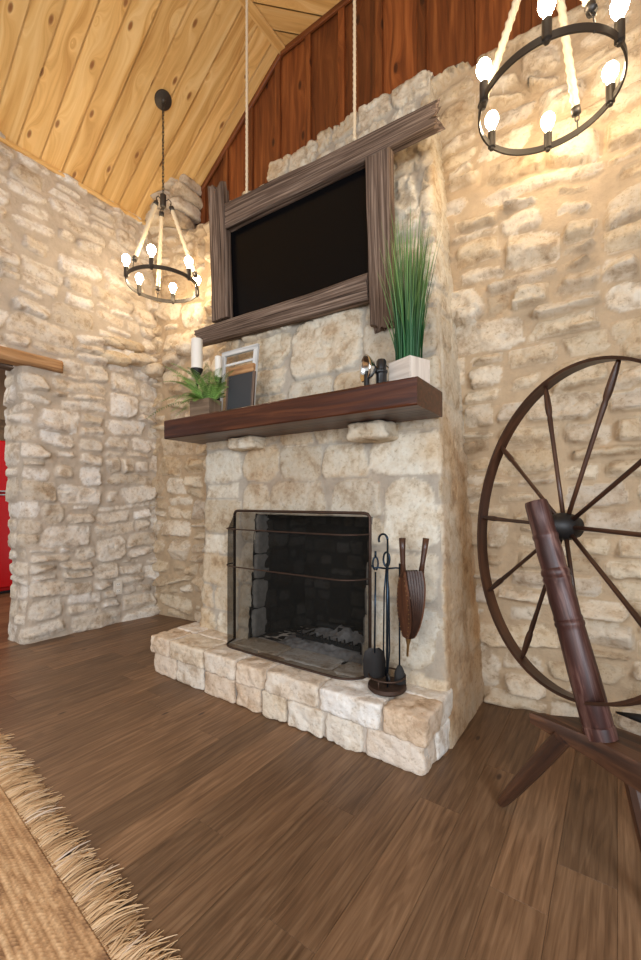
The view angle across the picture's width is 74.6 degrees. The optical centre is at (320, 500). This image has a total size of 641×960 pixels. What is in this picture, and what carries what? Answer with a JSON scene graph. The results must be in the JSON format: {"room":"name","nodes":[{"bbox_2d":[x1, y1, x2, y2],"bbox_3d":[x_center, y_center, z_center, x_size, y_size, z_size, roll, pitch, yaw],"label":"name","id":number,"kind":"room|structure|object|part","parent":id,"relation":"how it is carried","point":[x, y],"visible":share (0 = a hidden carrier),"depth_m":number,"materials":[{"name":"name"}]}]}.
{"room":"living room","nodes":[
{"label":"living room","id":0,"kind":"room"},
{"bbox_2d":[0,419,5,440],"bbox_3d":[-4.695,-0.010,5.019,0.085,2.220,3.990,0,0,35],"label":"wall","id":1,"kind":"structure","parent":0,"point":[2,422],"depth_m":5.65,"materials":[{"name":"stone"}]},
{"bbox_2d":[0,369,6,419],"bbox_3d":[-3.571,-0.350,4.232,2.784,2.900,4.000,0,0,35],"label":"wall","id":2,"kind":"structure","parent":0,"point":[3,376],"depth_m":5.65,"materials":[{"name":"beige paint"}]},
{"bbox_2d":[0,131,159,644],"bbox_3d":[-3.114,-0.780,2.179,0.362,3.800,5.169,0,0,36],"label":"wall","id":3,"kind":"structure","parent":0,"point":[80,441],"depth_m":3.48,"materials":[{"name":"stone"}]},
{"bbox_2d":[0,363,13,370],"bbox_3d":[-2.792,-1.073,2.765,0.166,0.113,1.540,0,0,35],"label":"lintel","id":4,"kind":"object","parent":3,"relation":"attached to","point":[3,366],"visible":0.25,"depth_m":3.23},
{"bbox_2d":[0,346,63,372],"bbox_3d":[-2.617,-1.082,2.739,0.176,0.109,1.700,0,0,35],"label":"lintel","id":5,"kind":"object","parent":3,"relation":"attached to","point":[10,356],"visible":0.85,"depth_m":3.19,"materials":[{"name":"brown wood"}]},
{"bbox_2d":[0,137,145,224],"bbox_3d":[-3.046,-2.648,2.072,0.030,0.035,5.075,0,0,35],"label":"trim","id":6,"kind":"structure","parent":3,"relation":"attached to","point":[5,141],"depth_m":3.38,"materials":[{"name":"brown wood"}]},
{"bbox_2d":[113,580,121,594],"bbox_3d":[-1.816,0.775,3.778,0.016,0.125,0.080,0,0,35],"label":"wall outlet","id":7,"kind":"object","parent":3,"relation":"attached to","point":[117,585],"visible":1,"depth_m":3.77,"materials":[{"name":"beige plastic"}]},
{"bbox_2d":[100,174,202,378],"bbox_3d":[-1.540,-2.091,3.928,0.873,1.832,0.454,0,0,-11],"label":"stone ledge","id":8,"kind":"object","parent":3,"relation":"attached to","point":[185,193],"visible":0.83,"depth_m":3.85,"materials":[{"name":"stone"}]},
{"bbox_2d":[0,0,340,220],"bbox_3d":[-0.681,-3.137,0.505,5.986,1.124,5.440,0,0,35],"label":"ceiling","id":9,"kind":"structure","parent":0,"point":[80,80],"depth_m":3.18,"materials":[{"name":"brown wood"}]},
{"bbox_2d":[122,89,200,303],"bbox_3d":[-1.249,-2.453,3.340,0.594,1.528,0.563,0,0,35],"label":"chandelier","id":10,"kind":"object","parent":9,"relation":"hanging from","point":[163,101],"visible":1,"depth_m":3.33,"materials":[{"name":"brown metal"}]},
{"bbox_2d":[122,254,129,278],"bbox_3d":[-1.474,-1.779,3.192,0.061,0.181,0.061,0,0,35],"label":"bulb","id":11,"kind":"object","parent":10,"relation":"attached to","point":[125,258],"depth_m":3.18,"materials":[{"name":"beige glass"}]},
{"bbox_2d":[135,273,142,295],"bbox_3d":[-1.490,-1.779,3.461,0.061,0.181,0.061,0,0,35],"label":"bulb","id":12,"kind":"object","parent":10,"relation":"attached to","point":[139,278],"depth_m":3.45,"materials":[{"name":"beige glass"}]},
{"bbox_2d":[147,244,155,269],"bbox_3d":[-1.233,-1.779,3.071,0.061,0.181,0.061,0,0,35],"label":"bulb","id":13,"kind":"object","parent":10,"relation":"attached to","point":[151,249],"depth_m":3.06,"materials":[{"name":"beige glass"}]},
{"bbox_3d":[-1.249,-2.804,3.340,0.016,0.741,0.016,0,0,-10],"label":"chain","id":14,"kind":"part","parent":10,"relation":"part of","materials":[{"name":"brown metal"}]},
{"bbox_2d":[169,283,176,303],"bbox_3d":[-1.265,-1.779,3.609,0.061,0.181,0.061,0,0,35],"label":"bulb","id":15,"kind":"object","parent":10,"relation":"attached to","point":[172,286],"depth_m":3.59,"materials":[{"name":"beige glass"}]},
{"bbox_2d":[185,256,192,280],"bbox_3d":[-1.008,-1.779,3.220,0.061,0.181,0.061,0,0,35],"label":"bulb","id":16,"kind":"object","parent":10,"relation":"attached to","point":[188,260],"depth_m":3.20,"materials":[{"name":"beige glass"}]},
{"bbox_2d":[193,276,200,297],"bbox_3d":[-1.024,-1.779,3.489,0.061,0.181,0.061,0,0,35],"label":"bulb","id":17,"kind":"object","parent":10,"relation":"attached to","point":[198,278],"depth_m":3.47,"materials":[{"name":"beige glass"}]},
{"bbox_2d":[245,0,247,193],"bbox_3d":[-0.493,-2.845,2.819,0.026,1.659,0.025,0,0,-9],"label":"rope","id":18,"kind":"object","parent":9,"relation":"hanging from","point":[246,1],"visible":0.98,"depth_m":2.81,"materials":[{"name":"beige"}]},
{"bbox_2d":[194,98,444,346],"bbox_3d":[-0.147,-1.592,2.621,1.829,1.312,0.109,0,0,32],"label":"frame","id":19,"kind":"object","parent":18,"relation":"hanging from","point":[374,151],"visible":0.91,"depth_m":2.47,"materials":[{"name":"brown wood"}]},
{"bbox_3d":[-0.705,-1.759,2.963,0.166,0.978,0.078,0,2,32],"label":"post","id":20,"kind":"part","parent":19,"relation":"part of","materials":[{"name":"brown wood"}]},
{"bbox_3d":[0.337,-1.415,2.316,0.164,0.960,0.078,0,2,32],"label":"post","id":21,"kind":"part","parent":19,"relation":"part of","materials":[{"name":"brown wood"}]},
{"bbox_2d":[352,0,356,140],"bbox_3d":[0.193,-2.845,2.387,0.026,1.659,0.025,0,0,-9],"label":"rope","id":22,"kind":"object","parent":9,"relation":"hanging from","point":[354,138],"visible":0.98,"depth_m":2.38,"materials":[{"name":"beige fabric"}]},
{"bbox_3d":[0.193,-2.830,2.387,0.020,1.569,0.020,0,0,35],"label":"cord","id":23,"kind":"part","parent":22,"relation":"part of","materials":[{"name":"beige wicker"}]},
{"bbox_2d":[476,0,629,155],"bbox_3d":[0.954,-2.672,1.770,0.552,2.006,0.594,0,0,35],"label":"chandelier","id":24,"kind":"object","parent":9,"relation":"hanging from","point":[618,8],"visible":1,"depth_m":1.76,"materials":[{"name":"brown metal"}]},
{"bbox_2d":[476,57,491,104],"bbox_3d":[0.685,-1.757,1.764,0.061,0.181,0.061,0,0,35],"label":"bulb","id":25,"kind":"object","parent":24,"relation":"attached to","point":[483,69],"depth_m":1.75,"materials":[{"name":"beige glass"}]},
{"bbox_2d":[485,110,498,151],"bbox_3d":[0.814,-1.757,2.001,0.061,0.181,0.061,0,0,35],"label":"bulb","id":26,"kind":"object","parent":24,"relation":"attached to","point":[491,120],"depth_m":1.98,"materials":[{"name":"white glass"}]},
{"bbox_2d":[538,0,555,45],"bbox_3d":[0.825,-1.757,1.534,0.061,0.181,0.061,0,0,35],"label":"bulb","id":27,"kind":"object","parent":24,"relation":"attached to","point":[545,7],"depth_m":1.52,"materials":[{"name":"beige glass"}]},
{"bbox_2d":[541,111,554,152],"bbox_3d":[1.083,-1.757,2.007,0.061,0.181,0.061,0,0,35],"label":"bulb","id":28,"kind":"object","parent":24,"relation":"attached to","point":[547,121],"depth_m":1.99,"materials":[{"name":"white glass"}]},
{"bbox_2d":[602,60,618,107],"bbox_3d":[1.223,-1.757,1.776,0.061,0.181,0.061,0,0,35],"label":"bulb","id":29,"kind":"object","parent":24,"relation":"attached to","point":[610,71],"depth_m":1.76,"materials":[{"name":"beige glass"}]},
{"bbox_2d":[610,0,629,47],"bbox_3d":[1.094,-1.757,1.540,0.061,0.181,0.061,0,0,35],"label":"bulb","id":30,"kind":"object","parent":24,"relation":"attached to","point":[618,8],"depth_m":1.53,"materials":[{"name":"beige glass"}]},
{"bbox_2d":[0,592,640,959],"bbox_3d":[-2.564,1.110,0.876,9.400,0.020,7.075,0,0,35],"label":"floor","id":31,"kind":"structure","parent":0,"point":[242,833],"depth_m":1.42,"materials":[{"name":"brown wood"}]},
{"bbox_2d":[0,440,12,592],"bbox_3d":[-4.095,0.193,4.994,0.671,1.805,0.780,0,0,35],"label":"refrigerator","id":32,"kind":"object","parent":31,"relation":"on","point":[6,582],"visible":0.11,"depth_m":4.96,"materials":[{"name":"red metal"}]},
{"bbox_3d":[-3.854,-0.407,4.824,0.060,0.605,0.780,0,0,35],"label":"door","id":33,"kind":"part","parent":32,"relation":"part of","materials":[{"name":"red metal"}]},
{"bbox_3d":[-3.854,0.470,4.824,0.060,1.110,0.780,0,0,35],"label":"door","id":34,"kind":"part","parent":32,"relation":"part of","materials":[{"name":"red metal"}]},
{"bbox_2d":[0,728,181,959],"bbox_3d":[-1.280,1.089,0.841,3.260,0.023,1.540,0,0,40],"label":"jute rug","id":35,"kind":"object","parent":31,"relation":"on","point":[42,916],"visible":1,"depth_m":1.17,"materials":[{"name":"beige wicker"}]},
{"bbox_3d":[-0.858,1.094,1.309,3.200,0.012,0.010,0,0,40],"label":"binding cord","id":36,"kind":"part","parent":35,"relation":"part of","materials":[{"name":"fabric"}]},
{"bbox_2d":[150,70,484,775],"bbox_3d":[-0.027,-0.713,2.614,1.861,3.648,1.099,0,0,35],"label":"stone fireplace","id":37,"kind":"object","parent":31,"relation":"on","point":[410,477],"visible":0.66,"depth_m":2.29,"materials":[{"name":"stone"}]},
{"bbox_2d":[226,509,371,679],"bbox_3d":[-0.183,0.455,2.286,0.966,0.805,0.147,0,0,35],"label":"fireplace screen","id":38,"kind":"object","parent":37,"relation":"on","point":[299,586],"visible":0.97,"depth_m":2.15,"materials":[{"name":"black metal"}]},
{"bbox_3d":[-0.184,0.380,2.283,0.957,0.008,0.141,0,0,35],"label":"rod","id":39,"kind":"part","parent":38,"relation":"part of","materials":[{"name":"brown metal"}]},
{"bbox_3d":[-0.184,0.163,2.283,0.957,0.008,0.141,0,0,35],"label":"rod","id":40,"kind":"part","parent":38,"relation":"part of","materials":[{"name":"brown metal"}]},
{"bbox_2d":[231,168,367,316],"bbox_3d":[-0.140,-1.583,2.709,1.210,0.661,0.121,0,0,32],"label":"television","id":41,"kind":"object","parent":37,"relation":"attached to","point":[317,241],"visible":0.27,"depth_m":2.63,"materials":[{"name":"black plastic"}]},
{"bbox_2d":[164,376,441,443],"bbox_3d":[-0.220,-0.472,2.429,1.762,0.127,0.356,0,0,35],"label":"mantel shelf","id":42,"kind":"object","parent":37,"relation":"attached to","point":[412,398],"visible":0.93,"depth_m":2.14,"materials":[{"name":"brown wood"}]},
{"bbox_2d":[146,363,232,418],"bbox_3d":[-0.838,-0.684,2.666,0.712,0.302,0.407,0,0,29],"label":"potted fern","id":43,"kind":"object","parent":42,"relation":"on","point":[204,401],"visible":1,"depth_m":2.63,"materials":[{"name":"green plant foliage"},{"name":"wood"}]},
{"bbox_2d":[190,337,202,394],"bbox_3d":[-0.830,-0.815,2.827,0.085,0.561,0.085,0,0,35],"label":"candlestick","id":44,"kind":"object","parent":42,"relation":"on","point":[196,343],"visible":0.63,"depth_m":2.80,"materials":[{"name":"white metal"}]},
{"bbox_2d":[191,337,202,368],"bbox_3d":[-0.830,-0.986,2.827,0.075,0.200,0.075,0,0,35],"label":"candle","id":45,"kind":"object","parent":44,"relation":"on","point":[196,343],"depth_m":2.80,"materials":[{"name":"beige wax"}]},
{"bbox_2d":[215,355,221,400],"bbox_3d":[-0.681,-0.754,2.803,0.072,0.438,0.072,0,0,35],"label":"candlestick","id":46,"kind":"object","parent":42,"relation":"on","point":[218,359],"visible":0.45,"depth_m":2.79,"materials":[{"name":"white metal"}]},
{"bbox_2d":[215,355,221,376],"bbox_3d":[-0.681,-0.891,2.803,0.044,0.143,0.044,0,0,35],"label":"candle","id":47,"kind":"object","parent":46,"relation":"on","point":[218,359],"depth_m":2.79,"materials":[{"name":"beige wax"}]},
{"bbox_2d":[220,343,259,407],"bbox_3d":[-0.545,-0.772,2.763,0.325,0.474,0.075,0,0,33],"label":"picture frame","id":48,"kind":"object","parent":42,"relation":"on","point":[255,347],"visible":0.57,"depth_m":2.76,"materials":[{"name":"grey paint"}]},
{"bbox_3d":[-0.532,-0.992,2.784,0.325,0.034,0.022,0,-7,33],"label":"rail","id":49,"kind":"part","parent":48,"relation":"part of","materials":[{"name":"grey paint"}]},
{"bbox_2d":[225,363,255,409],"bbox_3d":[-0.492,-0.684,2.590,0.224,0.298,0.048,0,0,33],"label":"chalkboard","id":50,"kind":"object","parent":42,"relation":"on","point":[240,392],"visible":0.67,"depth_m":2.58,"materials":[{"name":"grey stone"}]},
{"bbox_3d":[-0.582,-0.660,2.646,0.012,0.250,0.022,0,-5,33],"label":"rail","id":51,"kind":"part","parent":50,"relation":"part of","materials":[{"name":"brown wood"}]},
{"bbox_3d":[-0.487,-0.807,2.598,0.212,0.052,0.024,0,-5,33],"label":"rail","id":52,"kind":"part","parent":50,"relation":"part of","materials":[{"name":"brown wood"}]},
{"bbox_3d":[-0.404,-0.660,2.530,0.012,0.250,0.022,0,-5,33],"label":"rail","id":53,"kind":"part","parent":50,"relation":"part of","materials":[{"name":"brown wood"}]},
{"bbox_2d":[364,371,369,385],"bbox_3d":[0.215,-0.570,1.962,0.026,0.070,0.025,0,0,35],"label":"ink bottle","id":54,"kind":"object","parent":42,"relation":"on","point":[366,380],"visible":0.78,"depth_m":1.95,"materials":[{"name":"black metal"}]},
{"bbox_2d":[360,354,388,382],"bbox_3d":[0.273,-0.611,1.999,0.139,0.153,0.130,0,0,-15],"label":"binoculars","id":55,"kind":"object","parent":42,"relation":"on","point":[367,363],"visible":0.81,"depth_m":1.98,"materials":[{"name":"black plastic"}]},
{"bbox_2d":[378,202,443,383],"bbox_3d":[0.429,-0.939,1.997,0.294,0.809,0.287,0,0,-9],"label":"grass planter","id":56,"kind":"object","parent":42,"relation":"on","point":[409,307],"visible":0.98,"depth_m":1.95,"materials":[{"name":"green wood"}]},
{"bbox_2d":[368,563,406,696],"bbox_3d":[0.302,0.571,1.911,0.176,0.561,0.176,0,0,35],"label":"stand","id":57,"kind":"object","parent":37,"relation":"on","point":[378,686],"visible":0.73,"depth_m":1.87,"materials":[{"name":"brown metal"}]},
{"bbox_2d":[363,551,385,677],"bbox_3d":[0.246,0.517,1.921,0.104,0.578,0.018,0,0,0],"label":"shovel","id":58,"kind":"object","parent":57,"relation":"on","point":[374,662],"visible":0.98,"depth_m":1.92,"materials":[{"name":"grey metal"}]},
{"bbox_3d":[0.246,0.739,1.923,0.104,0.135,0.015,0,0,0],"label":"blade","id":59,"kind":"part","parent":58,"relation":"part of","materials":[{"name":"black metal"}]},
{"bbox_3d":[0.251,0.460,1.917,0.032,0.464,0.010,0,0,0],"label":"handle","id":60,"kind":"part","parent":58,"relation":"part of","materials":[{"name":"grey metal"}]},
{"bbox_2d":[378,533,390,686],"bbox_3d":[0.283,0.481,1.869,0.010,0.677,0.069,0,0,-45],"label":"fireplace poker","id":61,"kind":"object","parent":57,"relation":"on","point":[381,534],"visible":0.98,"depth_m":1.85,"materials":[{"name":"grey metal"}]},
{"bbox_2d":[382,551,390,675],"bbox_3d":[0.308,0.526,1.967,0.042,0.584,0.010,0,0,35],"label":"tongs","id":62,"kind":"object","parent":57,"relation":"on","point":[385,552],"visible":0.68,"depth_m":1.97,"materials":[{"name":"grey metal"}]},
{"bbox_3d":[0.302,0.560,1.971,0.024,0.515,0.008,0,0,35],"label":"arm","id":63,"kind":"part","parent":62,"relation":"part of","materials":[{"name":"grey metal"}]},
{"bbox_3d":[0.315,0.560,1.962,0.024,0.515,0.008,0,0,35],"label":"arm","id":64,"kind":"part","parent":62,"relation":"part of","materials":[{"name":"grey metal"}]},
{"bbox_3d":[0.302,0.808,1.911,0.172,0.046,0.172,0,0,35],"label":"rail","id":65,"kind":"part","parent":57,"relation":"part of","materials":[{"name":"brown metal"}]},
{"bbox_2d":[394,563,404,684],"bbox_3d":[0.358,0.552,1.905,0.052,0.538,0.051,0,0,35],"label":"brush","id":66,"kind":"object","parent":57,"relation":"on","point":[399,674],"visible":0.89,"depth_m":1.89,"materials":[{"name":"grey metal"}]},
{"bbox_3d":[0.358,0.517,1.905,0.008,0.468,0.008,0,0,35],"label":"handle","id":67,"kind":"part","parent":66,"relation":"part of","materials":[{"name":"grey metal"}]},
{"bbox_2d":[397,538,428,656],"bbox_3d":[0.400,0.427,1.871,0.134,0.532,0.127,0,0,36],"label":"bellows","id":68,"kind":"object","parent":57,"relation":"hanging from","point":[411,586],"visible":1,"depth_m":1.84,"materials":[{"name":"brown wood"}]},
{"bbox_3d":[0.361,0.247,1.846,0.044,0.172,0.030,2,2,-19],"label":"handle","id":69,"kind":"part","parent":68,"relation":"part of","materials":[{"name":"brown wood"}]},
{"bbox_3d":[0.460,0.251,1.880,0.044,0.172,0.030,2,2,-19],"label":"handle","id":70,"kind":"part","parent":68,"relation":"part of","materials":[{"name":"brown wood"}]},
{"bbox_2d":[477,355,640,851],"bbox_3d":[0.966,0.315,1.215,0.463,1.567,1.578,0,0,-29],"label":"wheel","id":71,"kind":"object","parent":31,"relation":"on","point":[594,734],"visible":1,"depth_m":1.35,"materials":[{"name":"brown wood"}]},
{"bbox_3d":[0.707,0.913,1.414,0.054,0.370,0.260,0,0,-29],"label":"leg","id":72,"kind":"part","parent":71,"relation":"part of","materials":[{"name":"brown wood"}]},
{"bbox_3d":[0.796,0.359,1.357,0.090,0.734,0.291,0,0,-28],"label":"post","id":73,"kind":"part","parent":71,"relation":"part of","materials":[{"name":"brown wood"}]},
{"bbox_3d":[1.114,0.655,1.098,0.040,0.061,0.606,0,0,-30],"label":"tension arm","id":74,"kind":"part","parent":71,"relation":"part of","materials":[{"name":"black metal"}]},
{"bbox_3d":[0.881,0.929,1.128,0.056,0.334,0.144,0,0,-7],"label":"leg","id":75,"kind":"part","parent":71,"relation":"part of","materials":[{"name":"brown wood"}]},
{"bbox_2d":[196,0,581,226],"bbox_3d":[0.814,-2.945,2.643,5.716,1.490,0.022,0,0,35],"label":"wall","id":76,"kind":"structure","parent":0,"point":[309,91],"depth_m":3.07,"materials":[{"name":"brown wood"}]},
{"bbox_2d":[238,0,284,53],"bbox_3d":[-1.810,-3.663,1.301,0.075,0.018,5.240,0,0,35],"label":"trim","id":77,"kind":"structure","parent":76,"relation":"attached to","point":[254,13],"depth_m":3.23,"materials":[{"name":"brown wood"}]},
{"bbox_2d":[201,0,352,190],"bbox_3d":[0.217,-3.146,3.054,4.263,1.054,0.022,0,0,35],"label":"trim","id":78,"kind":"structure","parent":76,"relation":"attached to","point":[334,10],"depth_m":3.48,"materials":[{"name":"brown wood"}]},
{"bbox_2d":[144,0,640,735],"bbox_3d":[0.754,-1.072,2.570,5.776,4.385,0.459,0,0,34],"label":"wall","id":79,"kind":"structure","parent":0,"point":[545,248],"depth_m":2.22,"materials":[{"name":"stone"}]}
]}

